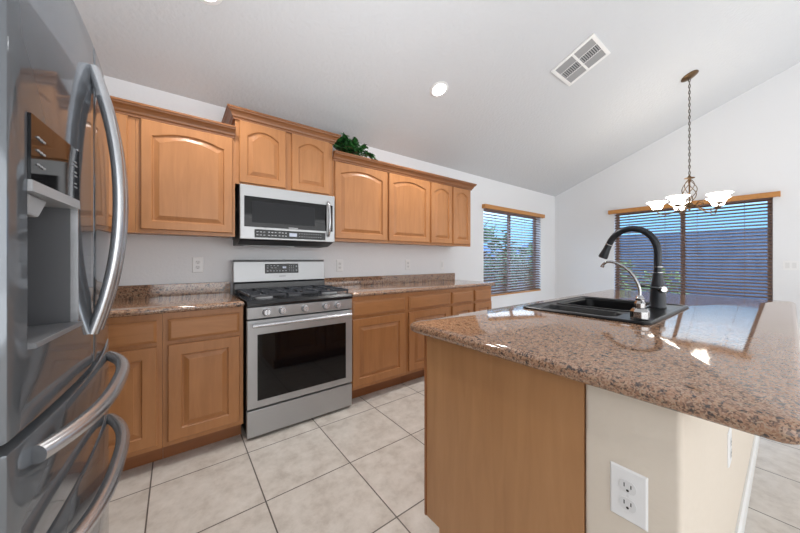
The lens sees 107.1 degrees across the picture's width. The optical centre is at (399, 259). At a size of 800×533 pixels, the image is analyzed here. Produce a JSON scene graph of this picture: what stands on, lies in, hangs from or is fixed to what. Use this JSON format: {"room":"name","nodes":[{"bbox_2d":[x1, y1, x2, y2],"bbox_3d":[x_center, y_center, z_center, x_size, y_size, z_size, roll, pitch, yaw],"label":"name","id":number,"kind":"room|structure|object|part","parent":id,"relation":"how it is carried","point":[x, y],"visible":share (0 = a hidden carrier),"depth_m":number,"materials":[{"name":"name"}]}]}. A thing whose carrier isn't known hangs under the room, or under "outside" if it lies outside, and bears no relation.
{"room":"kitchen","nodes":[
{"label":"kitchen","id":0,"kind":"room"},
{"bbox_2d":[103,75,554,308],"bbox_3d":[0.254,-0.035,3.774,7.163,2.430,0.150,0,0,-37],"label":"wall","id":1,"kind":"structure","parent":0,"point":[149,259],"depth_m":3.13,"materials":[{"name":"white paint"}]},
{"bbox_2d":[109,113,139,233],"bbox_3d":[-2.032,-0.545,1.734,0.744,0.750,0.340,0,0,-37],"label":"upper cabinet","id":2,"kind":"object","parent":1,"relation":"attached to","point":[127,124],"visible":0.05,"depth_m":1.82,"materials":[{"name":"brown wood"}]},
{"bbox_3d":[-1.868,-0.539,1.658,0.504,0.688,0.020,0,0,-37],"label":"door","id":3,"kind":"part","parent":2,"relation":"part of","materials":[{"name":"brown wood"}]},
{"bbox_2d":[110,96,235,138],"bbox_3d":[-1.707,-0.924,1.756,1.288,0.077,0.054,0,0,-37],"label":"crown molding","id":4,"kind":"structure","parent":2,"relation":"attached to","point":[121,106],"depth_m":1.92,"materials":[{"name":"brown wood"}]},
{"bbox_2d":[115,282,229,299],"bbox_3d":[-1.907,0.239,2.028,1.299,0.125,0.022,0,0,-37],"label":"backsplash","id":5,"kind":"structure","parent":1,"relation":"attached to","point":[182,289],"depth_m":2.18,"materials":[{"name":"stone"}]},
{"bbox_2d":[136,118,234,237],"bbox_3d":[-1.518,-0.545,2.123,0.544,0.750,0.340,0,0,-37],"label":"upper cabinet","id":6,"kind":"object","parent":1,"relation":"attached to","point":[185,177],"visible":1,"depth_m":1.97,"materials":[{"name":"brown wood"}]},
{"bbox_2d":[192,257,202,272],"bbox_3d":[-1.569,0.037,2.294,0.073,0.121,0.007,0,0,-37],"label":"wall outlet","id":7,"kind":"object","parent":1,"relation":"attached to","point":[197,262],"visible":1,"depth_m":2.29,"materials":[{"name":"white plastic"}]},
{"bbox_2d":[233,120,332,195],"bbox_3d":[-0.996,-0.811,2.519,0.765,0.498,0.340,0,0,-37],"label":"upper cabinet","id":8,"kind":"object","parent":1,"relation":"attached to","point":[264,156],"visible":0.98,"depth_m":2.35,"materials":[{"name":"brown wood"}]},
{"bbox_3d":[-1.052,-0.802,2.276,0.331,0.454,0.020,0,0,-37],"label":"door","id":9,"kind":"part","parent":8,"relation":"part of","materials":[{"name":"brown wood"}]},
{"bbox_2d":[222,103,340,144],"bbox_3d":[-0.985,-1.069,2.505,0.876,0.077,0.372,0,0,-37],"label":"crown molding","id":10,"kind":"structure","parent":8,"relation":"attached to","point":[232,112],"depth_m":2.31,"materials":[{"name":"brown wood"}]},
{"bbox_2d":[232,184,334,247],"bbox_3d":[-0.962,-0.337,2.499,0.742,0.449,0.412,0,0,-37],"label":"microwave oven","id":11,"kind":"object","parent":8,"relation":"attached to","point":[264,216],"visible":1,"depth_m":2.35,"materials":[{"name":"grey metal"}]},
{"bbox_3d":[-0.753,-0.802,2.503,0.323,0.454,0.020,0,0,-37],"label":"door","id":12,"kind":"part","parent":8,"relation":"part of","materials":[{"name":"brown wood"}]},
{"bbox_2d":[336,260,342,271],"bbox_3d":[-0.614,0.057,3.018,0.073,0.121,0.007,0,0,-37],"label":"wall outlet","id":13,"kind":"object","parent":1,"relation":"attached to","point":[339,263],"visible":1,"depth_m":3.01,"materials":[{"name":"white plastic"}]},
{"bbox_2d":[333,161,386,242],"bbox_3d":[-0.456,-0.545,2.929,0.588,0.750,0.340,0,0,-37],"label":"upper cabinet","id":14,"kind":"object","parent":1,"relation":"attached to","point":[360,193],"visible":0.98,"depth_m":2.77,"materials":[{"name":"brown wood"}]},
{"bbox_2d":[333,132,377,160],"bbox_3d":[-0.441,-1.079,2.814,0.495,0.278,0.292,0,0,-37],"label":"ivy plant","id":15,"kind":"object","parent":14,"relation":"on","point":[344,144],"visible":0.87,"depth_m":2.74,"materials":[{"name":"green plant"}]},
{"bbox_2d":[324,273,454,286],"bbox_3d":[-0.013,0.239,3.463,1.897,0.125,0.022,0,0,-37],"label":"backsplash","id":16,"kind":"structure","parent":1,"relation":"attached to","point":[364,280],"depth_m":3.33,"materials":[{"name":"stone"}]},
{"bbox_2d":[373,172,428,244],"bbox_3d":[0.010,-0.545,3.281,0.578,0.750,0.340,0,0,-37],"label":"upper cabinet","id":17,"kind":"object","parent":1,"relation":"attached to","point":[407,197],"visible":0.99,"depth_m":3.12,"materials":[{"name":"brown wood"}]},
{"bbox_2d":[405,260,409,269],"bbox_3d":[0.096,0.057,3.556,0.073,0.121,0.007,0,0,-37],"label":"wall outlet","id":18,"kind":"object","parent":1,"relation":"attached to","point":[407,262],"visible":1,"depth_m":3.55,"materials":[{"name":"white plastic"}]},
{"bbox_2d":[424,181,469,246],"bbox_3d":[0.524,-0.545,3.671,0.710,0.750,0.340,0,0,-37],"label":"upper cabinet","id":19,"kind":"object","parent":1,"relation":"attached to","point":[449,206],"visible":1,"depth_m":3.51,"materials":[{"name":"brown wood"}]},
{"bbox_2d":[333,150,476,190],"bbox_3d":[0.093,-0.924,3.320,1.934,0.077,0.373,0,0,-37],"label":"crown molding","id":20,"kind":"structure","parent":19,"relation":"attached to","point":[339,156],"depth_m":3.03,"materials":[{"name":"brown wood"}]},
{"bbox_3d":[0.485,-0.537,3.440,0.338,0.685,0.020,0,0,-37],"label":"door","id":21,"kind":"part","parent":19,"relation":"part of","materials":[{"name":"brown wood"}]},
{"bbox_3d":[0.764,-0.537,3.652,0.312,0.685,0.020,0,0,-37],"label":"door","id":22,"kind":"part","parent":19,"relation":"part of","materials":[{"name":"brown wood"}]},
{"bbox_2d":[484,209,535,291],"bbox_3d":[1.854,-0.135,5.037,1.680,1.370,0.040,0,0,-37],"label":"window","id":23,"kind":"structure","parent":1,"relation":"in","point":[484,209],"depth_m":5.03,"materials":[{"name":"brown metal"}]},
{"bbox_2d":[482,204,544,295],"bbox_3d":[1.929,-0.136,4.939,1.760,1.392,0.107,0,0,-37],"label":"window blind","id":24,"kind":"object","parent":23,"relation":"attached to","point":[485,206],"visible":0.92,"depth_m":4.89,"materials":[{"name":"brown wood"}]},
{"bbox_3d":[1.914,-0.803,4.959,1.640,0.047,0.057,0,0,-37],"label":"head rail","id":25,"kind":"part","parent":24,"relation":"part of","materials":[{"name":"brown wood"}]},
{"bbox_3d":[1.915,0.549,4.957,1.660,0.022,0.054,0,0,-37],"label":"rail","id":26,"kind":"part","parent":24,"relation":"part of","materials":[{"name":"brown wood"}]},
{"bbox_2d":[73,0,799,196],"bbox_3d":[2.527,-2.007,0.773,7.163,1.652,7.680,0,0,-37],"label":"ceiling","id":27,"kind":"structure","parent":0,"point":[365,70],"depth_m":2.57,"materials":[{"name":"white paint"}]},
{"bbox_2d":[200,0,222,4],"bbox_3d":[-1.099,-1.541,1.675,0.174,0.066,0.162,0,0,-37],"label":"recessed light","id":28,"kind":"object","parent":27,"relation":"in","point":[209,2],"visible":1,"depth_m":1.74,"materials":[{"name":"white plastic"}]},
{"bbox_2d":[430,81,447,96],"bbox_3d":[0.359,-1.563,2.709,0.174,0.066,0.162,0,0,-37],"label":"recessed light","id":29,"kind":"object","parent":27,"relation":"in","point":[440,88],"visible":1,"depth_m":2.71,"materials":[{"name":"white plastic"}]},
{"bbox_2d":[551,33,610,85],"bbox_3d":[1.690,-1.854,2.771,0.390,0.151,0.366,0,0,-37],"label":"ceiling vent","id":30,"kind":"object","parent":27,"relation":"in","point":[589,53],"visible":1,"depth_m":2.75,"materials":[{"name":"white plastic"}]},
{"bbox_2d":[646,70,732,217],"bbox_3d":[3.217,-1.293,3.311,0.710,1.586,0.708,0,0,-37],"label":"chandelier","id":31,"kind":"object","parent":27,"relation":"hanging from","point":[679,203],"visible":1,"depth_m":3.28,"materials":[{"name":"white glass"}]},
{"bbox_3d":[3.042,-0.640,3.500,0.196,0.090,0.196,0,0,-37],"label":"lamp shade","id":32,"kind":"part","parent":31,"relation":"part of","materials":[{"name":"white glass"}]},
{"bbox_3d":[3.128,-0.574,3.414,0.012,0.149,0.254,0,0,-45],"label":"arm","id":33,"kind":"part","parent":31,"relation":"part of","materials":[{"name":"brown metal"}]},
{"bbox_3d":[2.990,-0.640,3.181,0.196,0.090,0.196,0,0,-37],"label":"lamp shade","id":34,"kind":"part","parent":31,"relation":"part of","materials":[{"name":"white glass"}]},
{"bbox_3d":[3.362,-0.640,3.549,0.196,0.090,0.196,0,0,-37],"label":"lamp shade","id":35,"kind":"part","parent":31,"relation":"part of","materials":[{"name":"white glass"}]},
{"bbox_3d":[3.099,-0.574,3.236,0.254,0.149,0.012,0,0,-27],"label":"arm","id":36,"kind":"part","parent":31,"relation":"part of","materials":[{"name":"brown metal"}]},
{"bbox_3d":[3.236,-1.492,3.305,0.018,1.087,0.019,0,0,8],"label":"chain","id":37,"kind":"part","parent":31,"relation":"part of","materials":[{"name":"brown metal"}]},
{"bbox_3d":[3.388,-0.574,3.280,0.254,0.149,0.012,0,0,9],"label":"arm","id":38,"kind":"part","parent":31,"relation":"part of","materials":[{"name":"brown metal"}]},
{"bbox_3d":[3.259,-0.574,3.153,0.012,0.149,0.254,0,0,-9],"label":"arm","id":39,"kind":"part","parent":31,"relation":"part of","materials":[{"name":"brown metal"}]},
{"bbox_3d":[3.507,-0.640,3.261,0.196,0.090,0.196,0,0,-37],"label":"lamp shade","id":40,"kind":"part","parent":31,"relation":"part of","materials":[{"name":"white glass"}]},
{"bbox_3d":[3.278,-0.640,3.033,0.196,0.090,0.196,0,0,-37],"label":"lamp shade","id":41,"kind":"part","parent":31,"relation":"part of","materials":[{"name":"white glass"}]},
{"bbox_2d":[109,376,799,532],"bbox_3d":[2.527,1.240,0.773,7.163,0.120,7.680,0,0,-37],"label":"floor","id":42,"kind":"structure","parent":0,"point":[358,467],"depth_m":1.55,"materials":[{"name":"tile"}]},
{"bbox_2d":[0,0,129,532],"bbox_3d":[-1.110,0.294,0.612,0.808,1.772,0.860,0,0,-37],"label":"refrigerator","id":43,"kind":"object","parent":42,"relation":"on","point":[60,274],"visible":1,"depth_m":0.62,"materials":[{"name":"grey metal"}]},
{"bbox_3d":[-0.753,-0.154,0.610,0.103,0.876,0.426,0,0,-37],"label":"door","id":44,"kind":"part","parent":43,"relation":"part of","materials":[{"name":"silver metal"}]},
{"bbox_3d":[-0.713,-0.195,0.577,0.080,0.113,0.218,0,0,-37],"label":"dispenser panel","id":45,"kind":"part","parent":43,"relation":"part of","materials":[{"name":"black glass"}]},
{"bbox_3d":[-0.712,-0.128,0.577,0.082,0.020,0.218,0,0,-37],"label":"dispenser trim","id":46,"kind":"part","parent":43,"relation":"part of","materials":[{"name":"grey plastic"}]},
{"bbox_3d":[-0.884,0.409,0.783,0.103,0.217,0.860,0,0,-37],"label":"freezer drawer","id":47,"kind":"part","parent":43,"relation":"part of","materials":[{"name":"silver metal"}]},
{"bbox_3d":[-0.755,-0.050,0.686,0.012,0.414,0.006,0,0,-37],"label":"dispenser frame","id":48,"kind":"part","parent":43,"relation":"part of","materials":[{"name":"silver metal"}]},
{"bbox_3d":[-0.884,0.810,0.783,0.103,0.569,0.860,0,0,-37],"label":"freezer drawer","id":49,"kind":"part","parent":43,"relation":"part of","materials":[{"name":"silver metal"}]},
{"bbox_3d":[-0.804,0.338,0.796,0.097,0.033,0.675,0,0,-37],"label":"drawer handle","id":50,"kind":"part","parent":43,"relation":"part of","materials":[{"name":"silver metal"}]},
{"bbox_3d":[-0.804,0.558,0.796,0.097,0.033,0.675,0,0,-37],"label":"drawer handle","id":51,"kind":"part","parent":43,"relation":"part of","materials":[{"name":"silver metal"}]},
{"bbox_3d":[-1.015,-0.154,0.956,0.103,0.876,0.426,0,0,-37],"label":"door","id":52,"kind":"part","parent":43,"relation":"part of","materials":[{"name":"silver metal"}]},
{"bbox_3d":[-0.802,-0.160,0.807,0.078,0.718,0.038,0,0,-37],"label":"door handle","id":53,"kind":"part","parent":43,"relation":"part of","materials":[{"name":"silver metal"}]},
{"bbox_3d":[-0.840,-0.160,0.857,0.078,0.718,0.038,0,0,-37],"label":"door handle","id":54,"kind":"part","parent":43,"relation":"part of","materials":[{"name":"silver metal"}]},
{"bbox_2d":[108,314,162,470],"bbox_3d":[-1.889,0.742,1.660,0.882,0.876,0.630,0,0,-37],"label":"base cabinet","id":55,"kind":"object","parent":42,"relation":"on","point":[139,339],"visible":0.28,"depth_m":1.63,"materials":[{"name":"brown wood"}]},
{"bbox_3d":[-1.577,0.404,1.514,0.514,0.123,0.020,0,0,-37],"label":"drawer","id":56,"kind":"part","parent":55,"relation":"part of","materials":[{"name":"brown wood"}]},
{"bbox_3d":[-1.577,0.767,1.514,0.514,0.555,0.020,0,0,-37],"label":"door","id":57,"kind":"part","parent":55,"relation":"part of","materials":[{"name":"brown wood"}]},
{"bbox_2d":[109,293,244,317],"bbox_3d":[-1.710,0.284,1.768,1.299,0.037,0.628,0,0,-37],"label":"countertop","id":58,"kind":"structure","parent":55,"relation":"on","point":[170,304],"depth_m":1.81,"materials":[{"name":"stone"}]},
{"bbox_2d":[163,307,242,458],"bbox_3d":[-1.373,0.742,2.052,0.413,0.876,0.630,0,0,-37],"label":"base cabinet","id":59,"kind":"object","parent":42,"relation":"on","point":[203,349],"visible":0.99,"depth_m":1.79,"materials":[{"name":"brown wood"}]},
{"bbox_3d":[-1.188,0.404,1.809,0.365,0.123,0.020,0,0,-37],"label":"drawer","id":60,"kind":"part","parent":59,"relation":"part of","materials":[{"name":"brown wood"}]},
{"bbox_3d":[-1.188,0.767,1.809,0.365,0.555,0.020,0,0,-37],"label":"door","id":61,"kind":"part","parent":59,"relation":"part of","materials":[{"name":"brown wood"}]},
{"bbox_2d":[232,260,352,438],"bbox_3d":[-0.862,0.590,2.372,0.764,1.181,0.683,0,0,-37],"label":"gas range","id":62,"kind":"object","parent":42,"relation":"on","point":[297,327],"visible":1,"depth_m":2.15,"materials":[{"name":"silver metal"}]},
{"bbox_3d":[-0.966,0.262,2.103,0.114,0.012,0.114,0,0,-37],"label":"burner","id":63,"kind":"part","parent":62,"relation":"part of","materials":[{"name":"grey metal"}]},
{"bbox_3d":[-0.885,0.349,1.970,0.054,0.054,0.032,0,0,-37],"label":"knob","id":64,"kind":"part","parent":62,"relation":"part of","materials":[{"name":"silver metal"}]},
{"bbox_3d":[-0.803,0.349,2.032,0.054,0.054,0.032,0,0,-37],"label":"knob","id":65,"kind":"part","parent":62,"relation":"part of","materials":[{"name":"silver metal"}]},
{"bbox_2d":[234,289,352,306],"bbox_3d":[-0.846,0.287,2.350,0.760,0.039,0.543,0,0,-37],"label":"cooktop","id":66,"kind":"object","parent":62,"relation":"in","point":[337,296],"depth_m":2.14,"materials":[{"name":"black metal"}]},
{"bbox_2d":[242,306,345,433],"bbox_3d":[-0.884,0.744,2.401,0.750,0.872,0.575,0,0,-37],"label":"oven","id":67,"kind":"object","parent":62,"relation":"in","point":[245,320],"depth_m":2.00,"materials":[{"name":"silver metal"}]},
{"bbox_3d":[-0.698,1.075,2.155,0.758,0.174,0.039,0,0,-37],"label":"warming drawer","id":68,"kind":"part","parent":62,"relation":"part of","materials":[{"name":"silver metal"}]},
{"bbox_3d":[-0.698,0.686,2.154,0.758,0.577,0.041,0,0,-37],"label":"oven door","id":69,"kind":"part","parent":62,"relation":"part of","materials":[{"name":"silver metal"}]},
{"bbox_3d":[-0.698,0.349,2.155,0.758,0.081,0.041,0,0,-37],"label":"control panel","id":70,"kind":"part","parent":62,"relation":"part of","materials":[{"name":"silver metal"}]},
{"bbox_3d":[-0.670,0.428,2.119,0.708,0.025,0.048,0,0,-37],"label":"door handle","id":71,"kind":"part","parent":62,"relation":"part of","materials":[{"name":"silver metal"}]},
{"bbox_3d":[-0.679,0.349,2.126,0.054,0.054,0.032,0,0,-37],"label":"knob","id":72,"kind":"part","parent":62,"relation":"part of","materials":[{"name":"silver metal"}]},
{"bbox_3d":[-0.554,0.349,2.221,0.054,0.054,0.032,0,0,-37],"label":"knob","id":73,"kind":"part","parent":62,"relation":"part of","materials":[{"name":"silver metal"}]},
{"bbox_3d":[-0.476,0.349,2.280,0.054,0.054,0.032,0,0,-37],"label":"knob","id":74,"kind":"part","parent":62,"relation":"part of","materials":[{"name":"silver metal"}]},
{"bbox_2d":[350,293,405,398],"bbox_3d":[-0.352,0.742,2.825,0.580,0.876,0.630,0,0,-37],"label":"base cabinet","id":75,"kind":"object","parent":42,"relation":"on","point":[378,321],"visible":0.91,"depth_m":2.56,"materials":[{"name":"brown wood"}]},
{"bbox_3d":[-0.172,0.404,2.579,0.544,0.123,0.020,0,0,-37],"label":"drawer","id":76,"kind":"part","parent":75,"relation":"part of","materials":[{"name":"brown wood"}]},
{"bbox_3d":[-0.172,0.767,2.579,0.544,0.555,0.020,0,0,-37],"label":"door","id":77,"kind":"part","parent":75,"relation":"part of","materials":[{"name":"brown wood"}]},
{"bbox_2d":[401,289,449,382],"bbox_3d":[0.115,0.742,3.179,0.589,0.876,0.630,0,0,-37],"label":"base cabinet","id":78,"kind":"object","parent":42,"relation":"on","point":[423,305],"visible":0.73,"depth_m":2.85,"materials":[{"name":"brown wood"}]},
{"bbox_3d":[0.300,0.404,2.937,0.546,0.123,0.020,0,0,-37],"label":"drawer","id":79,"kind":"part","parent":78,"relation":"part of","materials":[{"name":"brown wood"}]},
{"bbox_3d":[0.300,0.767,2.937,0.546,0.555,0.020,0,0,-37],"label":"door","id":80,"kind":"part","parent":78,"relation":"part of","materials":[{"name":"brown wood"}]},
{"bbox_2d":[450,286,491,315],"bbox_3d":[0.634,0.742,3.572,0.711,0.876,0.630,0,0,-37],"label":"base cabinet","id":81,"kind":"object","parent":42,"relation":"on","point":[470,299],"visible":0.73,"depth_m":3.29,"materials":[{"name":"brown wood"}]},
{"bbox_2d":[338,280,494,296],"bbox_3d":[0.190,0.284,3.208,1.912,0.037,0.628,0,0,-37],"label":"countertop","id":82,"kind":"structure","parent":81,"relation":"on","point":[392,288],"depth_m":2.97,"materials":[{"name":"stone"}]},
{"bbox_3d":[0.682,0.404,3.226,0.330,0.123,0.020,0,0,-37],"label":"drawer","id":83,"kind":"part","parent":81,"relation":"part of","materials":[{"name":"brown wood"}]},
{"bbox_3d":[0.682,0.767,3.226,0.330,0.555,0.020,0,0,-37],"label":"door","id":84,"kind":"part","parent":81,"relation":"part of","materials":[{"name":"brown wood"}]},
{"bbox_3d":[0.968,0.404,3.442,0.302,0.123,0.020,0,0,-37],"label":"drawer","id":85,"kind":"part","parent":81,"relation":"part of","materials":[{"name":"brown wood"}]},
{"bbox_3d":[0.968,0.767,3.442,0.302,0.555,0.020,0,0,-37],"label":"door","id":86,"kind":"part","parent":81,"relation":"part of","materials":[{"name":"brown wood"}]},
{"bbox_2d":[424,335,585,532],"bbox_3d":[1.165,0.743,1.681,2.212,0.874,0.628,0,0,-37],"label":"base cabinet","id":87,"kind":"object","parent":42,"relation":"on","point":[505,440],"visible":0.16,"depth_m":0.96,"materials":[{"name":"brown wood"}]},
{"bbox_2d":[410,289,799,444],"bbox_3d":[1.265,0.283,1.563,2.336,0.042,1.007,0,0,-37],"label":"countertop","id":88,"kind":"structure","parent":87,"relation":"on","point":[731,362],"depth_m":0.86,"materials":[{"name":"stone"}]},
{"bbox_2d":[523,296,688,324],"bbox_3d":[1.131,0.347,1.622,0.767,0.197,0.550,0,0,-37],"label":"double sink","id":89,"kind":"object","parent":88,"relation":"in","point":[611,309],"visible":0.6,"depth_m":1.57,"materials":[{"name":"black metal"}]},
{"bbox_3d":[0.933,0.331,1.472,0.235,0.150,0.516,0,0,-37],"label":"bowl","id":90,"kind":"part","parent":89,"relation":"part of","materials":[{"name":"black"}]},
{"bbox_3d":[1.224,0.350,1.693,0.496,0.190,0.516,0,0,-37],"label":"bowl","id":91,"kind":"part","parent":89,"relation":"part of","materials":[{"name":"black"}]},
{"bbox_2d":[600,260,649,320],"bbox_3d":[0.988,0.128,1.308,0.068,0.253,0.179,0,0,-37],"label":"filtered water faucet","id":92,"kind":"object","parent":88,"relation":"on","point":[639,312],"visible":0.99,"depth_m":1.25,"materials":[{"name":"silver metal"}]},
{"bbox_3d":[0.984,0.078,1.318,0.012,0.153,0.148,0,0,-37],"label":"spout","id":93,"kind":"part","parent":92,"relation":"part of","materials":[{"name":"silver metal"}]},
{"bbox_2d":[599,226,667,308],"bbox_3d":[1.275,0.030,1.649,0.159,0.449,0.324,0,0,-37],"label":"faucet","id":94,"kind":"object","parent":88,"relation":"on","point":[658,290],"visible":1,"depth_m":1.58,"materials":[{"name":"black metal"}]},
{"bbox_3d":[1.309,0.142,1.546,0.118,0.035,0.017,0,0,8],"label":"lever","id":95,"kind":"part","parent":94,"relation":"part of","materials":[{"name":"silver metal"}]},
{"bbox_2d":[649,273,666,308],"bbox_3d":[1.380,0.163,1.583,0.072,0.185,0.072,0,0,-37],"label":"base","id":96,"kind":"object","parent":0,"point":[657,297],"depth_m":1.56,"materials":[{"name":"black metal"}]},
{"bbox_2d":[586,384,753,532],"bbox_3d":[1.413,0.743,1.357,2.208,0.874,0.187,0,0,-37],"label":"wall","id":97,"kind":"structure","parent":0,"point":[692,488],"depth_m":0.71,"materials":[{"name":"beige paint"}]},
{"bbox_2d":[610,461,647,531],"bbox_3d":[0.530,0.548,0.688,0.007,0.121,0.073,0,0,-37],"label":"wall outlet","id":98,"kind":"object","parent":97,"relation":"attached to","point":[628,488],"visible":1,"depth_m":0.69,"materials":[{"name":"white plastic"}]},
{"bbox_2d":[619,496,635,512],"bbox_3d":[0.529,0.568,0.687,0.002,0.027,0.033,0,0,-37],"label":"receptacle","id":99,"kind":"object","parent":98,"relation":"attached to","point":[627,504],"depth_m":0.69,"materials":[{"name":"white plastic"}]},
{"bbox_2d":[619,479,636,495],"bbox_3d":[0.529,0.528,0.687,0.002,0.027,0.033,0,0,-37],"label":"receptacle","id":100,"kind":"object","parent":98,"relation":"attached to","point":[627,487],"depth_m":0.69,"materials":[{"name":"white plastic"}]},
{"bbox_2d":[727,428,731,467],"bbox_3d":[1.196,0.680,1.071,0.073,0.121,0.007,0,0,-37],"label":"wall outlet","id":101,"kind":"object","parent":97,"relation":"attached to","point":[729,435],"visible":0.98,"depth_m":1.05,"materials":[{"name":"white plastic"}]},
{"bbox_2d":[735,435,759,532],"bbox_3d":[1.474,1.137,1.277,2.208,0.085,0.014,0,0,-37],"label":"baseboard","id":102,"kind":"structure","parent":97,"relation":"attached to","point":[741,521],"depth_m":1.43,"materials":[{"name":"white wood"}]},
{"bbox_2d":[555,62,799,331],"bbox_3d":[5.322,-0.751,2.891,0.150,3.863,7.380,0,0,-37],"label":"wall","id":103,"kind":"structure","parent":0,"point":[748,144],"depth_m":4.12,"materials":[{"name":"white paint"}]},
{"bbox_2d":[616,197,772,299],"bbox_3d":[4.222,-0.135,4.410,0.040,1.370,1.670,0,0,-37],"label":"window","id":104,"kind":"structure","parent":103,"relation":"in","point":[770,197],"depth_m":4.20,"materials":[{"name":"brown metal"}]},
{"bbox_2d":[608,191,780,299],"bbox_3d":[4.120,-0.145,4.339,0.107,1.390,1.800,0,0,-37],"label":"window blind","id":105,"kind":"object","parent":104,"relation":"attached to","point":[776,193],"visible":0.74,"depth_m":4.14,"materials":[{"name":"brown wood"}]},
{"bbox_3d":[4.031,-0.133,4.497,0.057,1.325,0.002,0,0,-37],"label":"ladder cord","id":106,"kind":"part","parent":105,"relation":"part of","materials":[{"name":"fabric"}]},
{"bbox_3d":[4.508,-0.133,3.868,0.057,1.325,0.002,0,0,-37],"label":"ladder cord","id":107,"kind":"part","parent":105,"relation":"part of","materials":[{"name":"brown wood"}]},
{"bbox_2d":[783,261,798,269],"bbox_3d":[4.712,0.065,3.564,0.009,0.116,0.116,0,0,-37],"label":"double switch","id":108,"kind":"object","parent":103,"relation":"attached to","point":[787,265],"visible":1,"depth_m":3.56,"materials":[{"name":"white plastic"}]},
{"label":"outside","id":109,"kind":"structure","parent":0,"visible":0},
{"bbox_3d":[6.883,1.370,24.034,100.000,0.100,110.000,0,0,-37],"label":"ground","id":110,"kind":"structure","parent":109,"visible":0},
{"bbox_2d":[484,221,518,281],"bbox_3d":[3.167,-0.073,11.093,2.408,2.785,2.270,0,0,16],"label":"tree","id":111,"kind":"object","parent":110,"relation":"on","point":[488,221],"visible":0.18,"depth_m":10.50,"materials":[{"name":"green plant"}]},
{"bbox_2d":[486,250,529,286],"bbox_3d":[5.010,0.449,14.252,2.485,2.190,2.479,0,0,-37],"label":"tree","id":112,"kind":"object","parent":110,"relation":"on","point":[492,250],"visible":0.12,"depth_m":13.78,"materials":[{"name":"green plant"}]},
{"bbox_2d":[484,244,532,256],"bbox_3d":[22.179,-1.634,47.890,102.182,5.908,31.948,0,0,25],"label":"hills","id":113,"kind":"structure","parent":110,"relation":"on","point":[532,244],"depth_m":57.40,"materials":[{"name":"blue"}]},
{"bbox_2d":[514,243,532,285],"bbox_3d":[6.667,0.265,15.669,2.434,2.412,2.198,0,0,-37],"label":"tree","id":114,"kind":"object","parent":110,"relation":"on","point":[529,243],"visible":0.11,"depth_m":15.32,"materials":[{"name":"green plant"}]},
{"bbox_2d":[620,260,641,290],"bbox_3d":[6.303,0.627,8.904,1.874,1.735,1.808,0,0,-37],"label":"shrub","id":115,"kind":"object","parent":110,"relation":"on","point":[622,260],"visible":0.05,"depth_m":8.55,"materials":[{"name":"green plant"}]},
{"bbox_2d":[640,269,688,293],"bbox_3d":[6.357,0.746,7.166,1.061,1.149,1.067,0,0,-37],"label":"shrub","id":116,"kind":"object","parent":110,"relation":"on","point":[662,269],"visible":0.09,"depth_m":7.10,"materials":[{"name":"green plant"}]},
{"bbox_2d":[620,229,766,298],"bbox_3d":[12.658,0.175,6.642,0.200,2.290,15.300,0,0,-37],"label":"wall","id":117,"kind":"structure","parent":110,"relation":"on","point":[757,229],"depth_m":9.68,"materials":[{"name":"blue"}]}
]}

